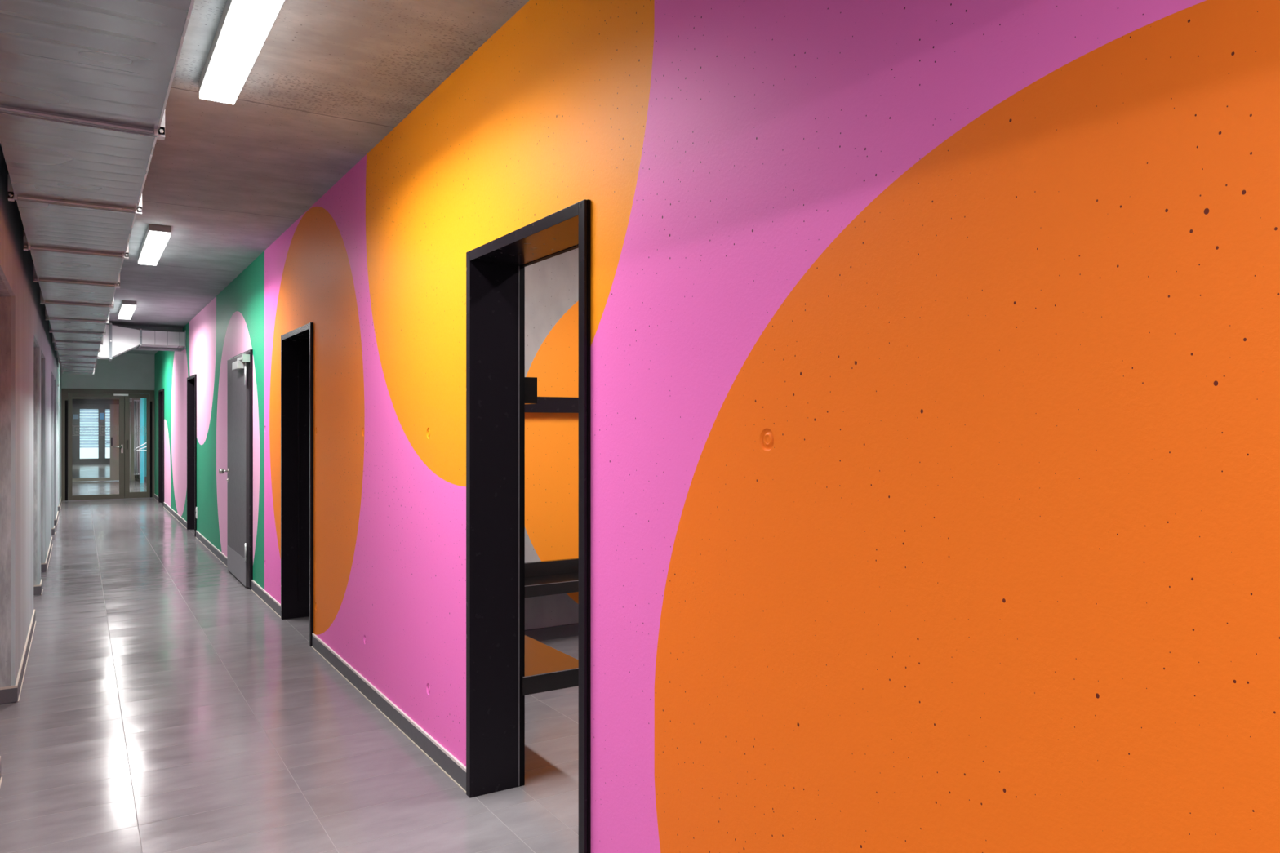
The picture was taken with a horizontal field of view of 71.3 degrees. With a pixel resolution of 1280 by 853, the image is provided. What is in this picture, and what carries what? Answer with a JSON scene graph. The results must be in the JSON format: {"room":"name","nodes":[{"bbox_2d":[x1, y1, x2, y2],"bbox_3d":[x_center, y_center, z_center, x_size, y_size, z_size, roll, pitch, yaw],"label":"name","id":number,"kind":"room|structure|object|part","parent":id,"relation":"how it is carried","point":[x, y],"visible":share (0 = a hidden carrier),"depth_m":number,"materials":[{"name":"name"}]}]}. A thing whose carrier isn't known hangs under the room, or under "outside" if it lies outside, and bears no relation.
{"room":"building corridor","nodes":[
{"label":"building corridor","id":0,"kind":"room"},
{"bbox_2d":[0,142,61,704],"bbox_3d":[-6.817,-0.007,9.829,0.500,2.955,17.900,0,0,-32],"label":"wall","id":1,"kind":"structure","parent":0,"point":[30,371],"depth_m":5.37,"materials":[{"name":"white paint"}]},
{"bbox_2d":[0,497,62,786],"bbox_3d":[-6.726,1.425,9.887,0.316,0.090,17.922,0,0,-32],"label":"baseboard","id":2,"kind":"structure","parent":1,"relation":"attached to","point":[11,694],"depth_m":5.51,"materials":[{"name":"grey stone"}]},
{"bbox_2d":[72,399,111,464],"bbox_3d":[-21.053,-0.007,35.194,2.950,2.955,0.200,0,0,-32],"label":"wall window","id":3,"kind":"structure","parent":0,"point":[76,460],"depth_m":34.75,"materials":[{"name":"grey metal"}]},
{"bbox_2d":[73,414,78,418],"bbox_3d":[-21.850,-0.380,34.572,0.180,0.180,0.004,0,0,-32],"label":"notice","id":4,"kind":"object","parent":3,"relation":"attached to","point":[75,416],"visible":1,"depth_m":34.57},
{"bbox_2d":[79,408,98,459],"bbox_3d":[-21.491,0.285,34.818,0.670,1.990,0.050,0,0,-32],"label":"window","id":5,"kind":"structure","parent":3,"relation":"attached to","point":[79,408],"depth_m":34.63,"materials":[{"name":"glass"}]},
{"bbox_2d":[80,408,98,448],"bbox_3d":[-21.533,0.071,34.885,0.630,1.518,0.058,0,0,-32],"label":"window blind","id":6,"kind":"object","parent":3,"relation":"attached to","point":[82,411],"visible":0.98,"depth_m":34.89,"materials":[{"name":"white plastic"}]},
{"bbox_2d":[99,413,104,419],"bbox_3d":[-21.122,-0.405,35.030,0.160,0.250,0.004,0,0,-32],"label":"notice","id":7,"kind":"object","parent":3,"relation":"attached to","point":[101,415],"visible":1,"depth_m":35.03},
{"bbox_2d":[104,408,110,458],"bbox_3d":[-20.703,0.285,35.314,0.830,1.990,0.050,0,0,-32],"label":"window","id":8,"kind":"structure","parent":3,"relation":"attached to","point":[104,408],"depth_m":35.08,"materials":[{"name":"glass"}]},
{"bbox_2d":[105,408,110,447],"bbox_3d":[-20.746,0.071,35.380,0.790,1.518,0.058,0,0,-32],"label":"window blind","id":9,"kind":"object","parent":3,"relation":"attached to","point":[107,416],"visible":0.36,"depth_m":35.22,"materials":[{"name":"white plastic"}]},
{"bbox_2d":[72,392,139,480],"bbox_3d":[-14.143,-0.007,24.212,2.950,2.955,0.150,0,0,-32],"label":"wall","id":10,"kind":"structure","parent":0,"point":[132,476],"depth_m":24.32,"materials":[{"name":"beige paint"}]},
{"bbox_2d":[72,399,119,481],"bbox_3d":[-14.627,0.372,23.807,1.310,2.195,0.161,0,0,-32],"label":"door","id":11,"kind":"structure","parent":10,"relation":"in","point":[113,405],"depth_m":24.04,"materials":[{"name":"beige paint"}]},
{"bbox_3d":[-14.643,-0.545,23.821,0.856,0.101,0.060,0,0,-32],"label":"head rail","id":12,"kind":"part","parent":11,"relation":"part of","materials":[{"name":"grey metal"}]},
{"bbox_3d":[-14.648,0.372,23.841,1.310,2.195,0.080,0,0,-32],"label":"frame","id":13,"kind":"part","parent":11,"relation":"part of","materials":[{"name":"grey metal"}]},
{"bbox_2d":[129,398,132,480],"bbox_3d":[-13.859,0.347,24.267,0.080,2.244,0.060,0,0,-32],"label":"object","id":14,"kind":"object","parent":10,"relation":"attached to","point":[131,401],"visible":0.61,"depth_m":24.27,"materials":[{"name":"white plastic"}]},
{"bbox_2d":[61,353,154,390],"bbox_3d":[-9.873,-0.007,18.599,5.500,2.955,0.200,0,0,-32],"label":"wall","id":15,"kind":"structure","parent":0,"point":[134,371],"depth_m":18.07,"materials":[{"name":"grey paint"}]},
{"bbox_2d":[61,388,154,501],"bbox_3d":[-10.691,0.361,17.972,1.605,2.218,0.131,0,0,-32],"label":"door","id":16,"kind":"structure","parent":15,"relation":"in","point":[67,394],"depth_m":18.07,"materials":[{"name":"grey metal"}]},
{"bbox_3d":[-10.534,0.455,18.027,0.160,0.170,0.058,0,0,-32],"label":"lever handle","id":17,"kind":"part","parent":16,"relation":"part of","materials":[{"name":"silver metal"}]},
{"bbox_2d":[139,398,146,483],"bbox_3d":[-12.574,-0.007,23.504,1.028,2.955,0.380,0,0,-32],"label":"pier","id":18,"kind":"object","parent":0,"point":[142,401],"visible":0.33,"depth_m":23.14,"materials":[{"name":"paint"}]},
{"bbox_2d":[0,463,578,852],"bbox_3d":[-9.659,1.545,14.598,9.800,0.150,47.400,0,0,-32],"label":"floor","id":19,"kind":"structure","parent":0,"point":[163,706],"depth_m":4.21,"materials":[{"name":"grey tile"}]},
{"bbox_2d":[133,400,139,478],"bbox_3d":[-13.663,0.375,24.253,0.165,2.190,0.255,0,0,-32],"label":"radiator","id":20,"kind":"object","parent":19,"relation":"on","point":[135,402],"visible":0.77,"depth_m":24.14,"materials":[{"name":"metal"}]},
{"bbox_2d":[133,442,146,451],"bbox_3d":[-12.406,0.885,22.322,0.459,1.170,0.036,0,0,-32],"label":"stair handrail","id":21,"kind":"object","parent":19,"relation":"on","point":[145,442],"visible":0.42,"depth_m":22.28,"materials":[{"name":"white metal"}]},
{"bbox_2d":[106,0,528,354],"bbox_3d":[-9.659,-1.585,14.598,9.800,0.200,47.400,0,0,-32],"label":"ceiling","id":22,"kind":"structure","parent":0,"point":[328,81],"depth_m":4.37,"materials":[{"name":"concrete"}]},
{"bbox_2d":[0,0,194,374],"bbox_3d":[-3.861,-1.192,6.120,0.472,0.586,21.666,0,0,-32],"label":"air duct","id":23,"kind":"object","parent":22,"relation":"hanging from","point":[86,85],"visible":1,"depth_m":2.78,"materials":[{"name":"grey weathered wood planks"},{"name":"steel"}]},
{"bbox_3d":[-2.300,-0.909,3.648,0.400,0.005,0.005,0,0,-32],"label":"clip rail","id":24,"kind":"part","parent":23,"relation":"part of","materials":[{"name":"metal"}]},
{"bbox_3d":[-2.929,-0.909,4.647,0.400,0.005,0.005,0,0,-32],"label":"clip rail","id":25,"kind":"part","parent":23,"relation":"part of","materials":[{"name":"metal"}]},
{"bbox_3d":[-3.557,-0.909,5.645,0.400,0.005,0.005,0,0,-32],"label":"clip rail","id":26,"kind":"part","parent":23,"relation":"part of","materials":[{"name":"metal"}]},
{"bbox_3d":[-1.672,-0.909,2.649,0.400,0.005,0.005,0,0,-32],"label":"clip rail","id":27,"kind":"part","parent":23,"relation":"part of","materials":[{"name":"metal"}]},
{"bbox_3d":[-6.699,-0.909,10.639,0.400,0.005,0.005,0,0,-32],"label":"clip rail","id":28,"kind":"part","parent":23,"relation":"part of","materials":[{"name":"metal"}]},
{"bbox_3d":[-6.071,-0.909,9.640,0.400,0.005,0.005,0,0,-32],"label":"clip rail","id":29,"kind":"part","parent":23,"relation":"part of","materials":[{"name":"metal"}]},
{"bbox_3d":[-4.814,-0.909,7.643,0.400,0.005,0.005,0,0,-32],"label":"clip rail","id":30,"kind":"part","parent":23,"relation":"part of","materials":[{"name":"metal"}]},
{"bbox_3d":[-4.186,-0.909,6.644,0.400,0.005,0.005,0,0,-32],"label":"clip rail","id":31,"kind":"part","parent":23,"relation":"part of","materials":[{"name":"metal"}]},
{"bbox_3d":[-5.442,-0.909,8.641,0.400,0.005,0.005,0,0,-32],"label":"clip rail","id":32,"kind":"part","parent":23,"relation":"part of","materials":[{"name":"metal"}]},
{"bbox_2d":[97,322,186,360],"bbox_3d":[-7.219,-1.200,12.916,1.121,0.510,0.467,0,0,-32],"label":"duct","id":33,"kind":"object","parent":23,"relation":"attached to","point":[117,340],"visible":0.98,"depth_m":12.70,"materials":[{"name":"metal"}]},
{"bbox_2d":[117,300,136,319],"bbox_3d":[-6.404,-1.449,11.135,0.144,0.072,1.450,0,0,-32],"label":"ceiling lamp","id":34,"kind":"object","parent":22,"relation":"attached to","point":[127,308],"visible":1,"depth_m":10.80,"materials":[{"name":"white plastic"}]},
{"bbox_2d":[106,324,182,351],"bbox_3d":[-7.648,-1.317,13.135,1.615,0.335,0.260,0,0,-32],"label":"beam","id":35,"kind":"structure","parent":22,"relation":"attached to","point":[137,327],"depth_m":13.28,"materials":[{"name":"metal"}]},
{"bbox_2d":[137,223,171,265],"bbox_3d":[-3.922,-1.449,7.191,0.144,0.072,1.450,0,0,-32],"label":"ceiling lamp","id":36,"kind":"object","parent":22,"relation":"attached to","point":[157,237],"visible":1,"depth_m":6.93,"materials":[{"name":"white plastic"}]},
{"bbox_2d":[198,0,284,104],"bbox_3d":[-1.456,-1.449,3.272,0.144,0.072,1.450,0,0,-32],"label":"ceiling lamp","id":37,"kind":"object","parent":22,"relation":"attached to","point":[244,26],"visible":1,"depth_m":3.33,"materials":[{"name":"white plastic"}]},
{"bbox_2d":[524,248,578,630],"bbox_3d":[-0.534,-0.007,6.322,2.770,2.955,0.170,0,0,-32],"label":"wall","id":38,"kind":"structure","parent":0,"point":[551,284],"depth_m":6.17,"materials":[{"name":"orange paint"}]},
{"bbox_2d":[524,558,578,597],"bbox_3d":[-0.473,1.077,6.066,2.540,0.305,0.324,0,0,-32],"label":"shelf","id":39,"kind":"object","parent":38,"relation":"attached to","point":[544,578],"visible":0.09,"depth_m":6.03,"materials":[{"name":"wood"}]},
{"bbox_3d":[-0.387,1.022,5.929,2.540,0.003,0.002,0,0,-32],"label":"edge trim","id":40,"kind":"part","parent":39,"relation":"part of","materials":[{"name":"metal"}]},
{"bbox_2d":[524,396,578,413],"bbox_3d":[-0.540,-0.148,6.172,2.540,0.107,0.074,0,0,-32],"label":"shelf","id":41,"kind":"object","parent":38,"relation":"attached to","point":[544,404],"visible":0.29,"depth_m":6.11,"materials":[{"name":"wood"}]},
{"bbox_2d":[524,377,537,404],"bbox_3d":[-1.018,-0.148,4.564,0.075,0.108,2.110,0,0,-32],"label":"box","id":42,"kind":"object","parent":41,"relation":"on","point":[531,383],"visible":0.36,"depth_m":3.68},
{"bbox_2d":[524,622,578,641],"bbox_3d":[-0.486,1.427,6.245,2.770,0.085,0.011,0,0,-32],"label":"baseboard","id":43,"kind":"structure","parent":38,"relation":"attached to","point":[567,630],"depth_m":6.17,"materials":[{"name":"grey stone"}]},
{"bbox_2d":[154,0,1279,852],"bbox_3d":[-2.757,-0.007,7.067,0.200,2.955,26.900,0,0,-32],"label":"wall","id":44,"kind":"structure","parent":0,"point":[935,344],"depth_m":1.79,"materials":[{"name":"paint"}]},
{"bbox_2d":[158,388,164,502],"bbox_3d":[-8.911,0.388,16.842,0.236,2.165,1.107,0,0,-32],"label":"door","id":45,"kind":"structure","parent":44,"relation":"in","point":[161,393],"depth_m":17.23,"materials":[{"name":"metal"}]},
{"bbox_2d":[186,373,196,537],"bbox_3d":[-6.085,0.388,12.352,0.236,2.165,1.057,0,0,-32],"label":"door","id":46,"kind":"structure","parent":44,"relation":"in","point":[191,380],"depth_m":12.71,"materials":[{"name":"metal"}]},
{"bbox_2d":[218,349,253,590],"bbox_3d":[-3.799,0.388,8.598,0.332,2.165,1.280,0,0,-32],"label":"door","id":47,"kind":"structure","parent":44,"relation":"in","point":[240,366],"depth_m":8.36,"materials":[{"name":"metal"}]},
{"bbox_3d":[-4.198,0.450,9.002,0.087,0.052,0.052,0,0,-32],"label":"knob","id":48,"kind":"part","parent":47,"relation":"part of","materials":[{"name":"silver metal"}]},
{"bbox_3d":[-3.889,1.329,8.591,0.002,0.242,1.184,0,0,-32],"label":"kick plate","id":49,"kind":"part","parent":47,"relation":"part of","materials":[{"name":"metal"}]},
{"bbox_3d":[-3.749,0.388,8.623,0.222,2.165,1.270,0,0,-32],"label":"frame","id":50,"kind":"part","parent":47,"relation":"part of","materials":[{"name":"metal"}]},
{"bbox_3d":[-3.627,-0.615,8.162,0.065,0.070,0.320,0,0,-32],"label":"closer arm","id":51,"kind":"part","parent":47,"relation":"part of","materials":[{"name":"metal"}]},
{"bbox_2d":[280,322,313,646],"bbox_3d":[-2.373,0.388,6.452,0.236,2.165,1.037,0,0,-32],"label":"door","id":52,"kind":"structure","parent":44,"relation":"in","point":[296,344],"depth_m":6.83,"materials":[{"name":"metal"}]},
{"bbox_2d":[154,493,466,793],"bbox_3d":[-2.849,1.425,7.010,0.016,0.090,26.900,0,0,-32],"label":"baseboard","id":53,"kind":"structure","parent":44,"relation":"attached to","point":[451,766],"depth_m":4.64,"materials":[{"name":"grey stone"}]},
{"bbox_2d":[466,199,590,852],"bbox_3d":[-0.332,0.388,3.209,0.236,2.165,0.992,0,0,-32],"label":"door frame","id":54,"kind":"structure","parent":44,"relation":"in","point":[495,268],"depth_m":3.56,"materials":[{"name":"metal"}]},
{"bbox_2d":[521,635,578,695],"bbox_3d":[-0.840,1.125,4.510,0.318,0.210,1.872,0,0,-32],"label":"bench","id":55,"kind":"object","parent":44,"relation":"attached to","point":[547,668],"visible":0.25,"depth_m":3.76,"materials":[{"name":"metal"}]},
{"bbox_3d":[-0.342,1.022,3.719,0.318,0.003,0.002,0,0,-32],"label":"edge trim","id":56,"kind":"part","parent":55,"relation":"part of","materials":[{"name":"metal"}]}
]}

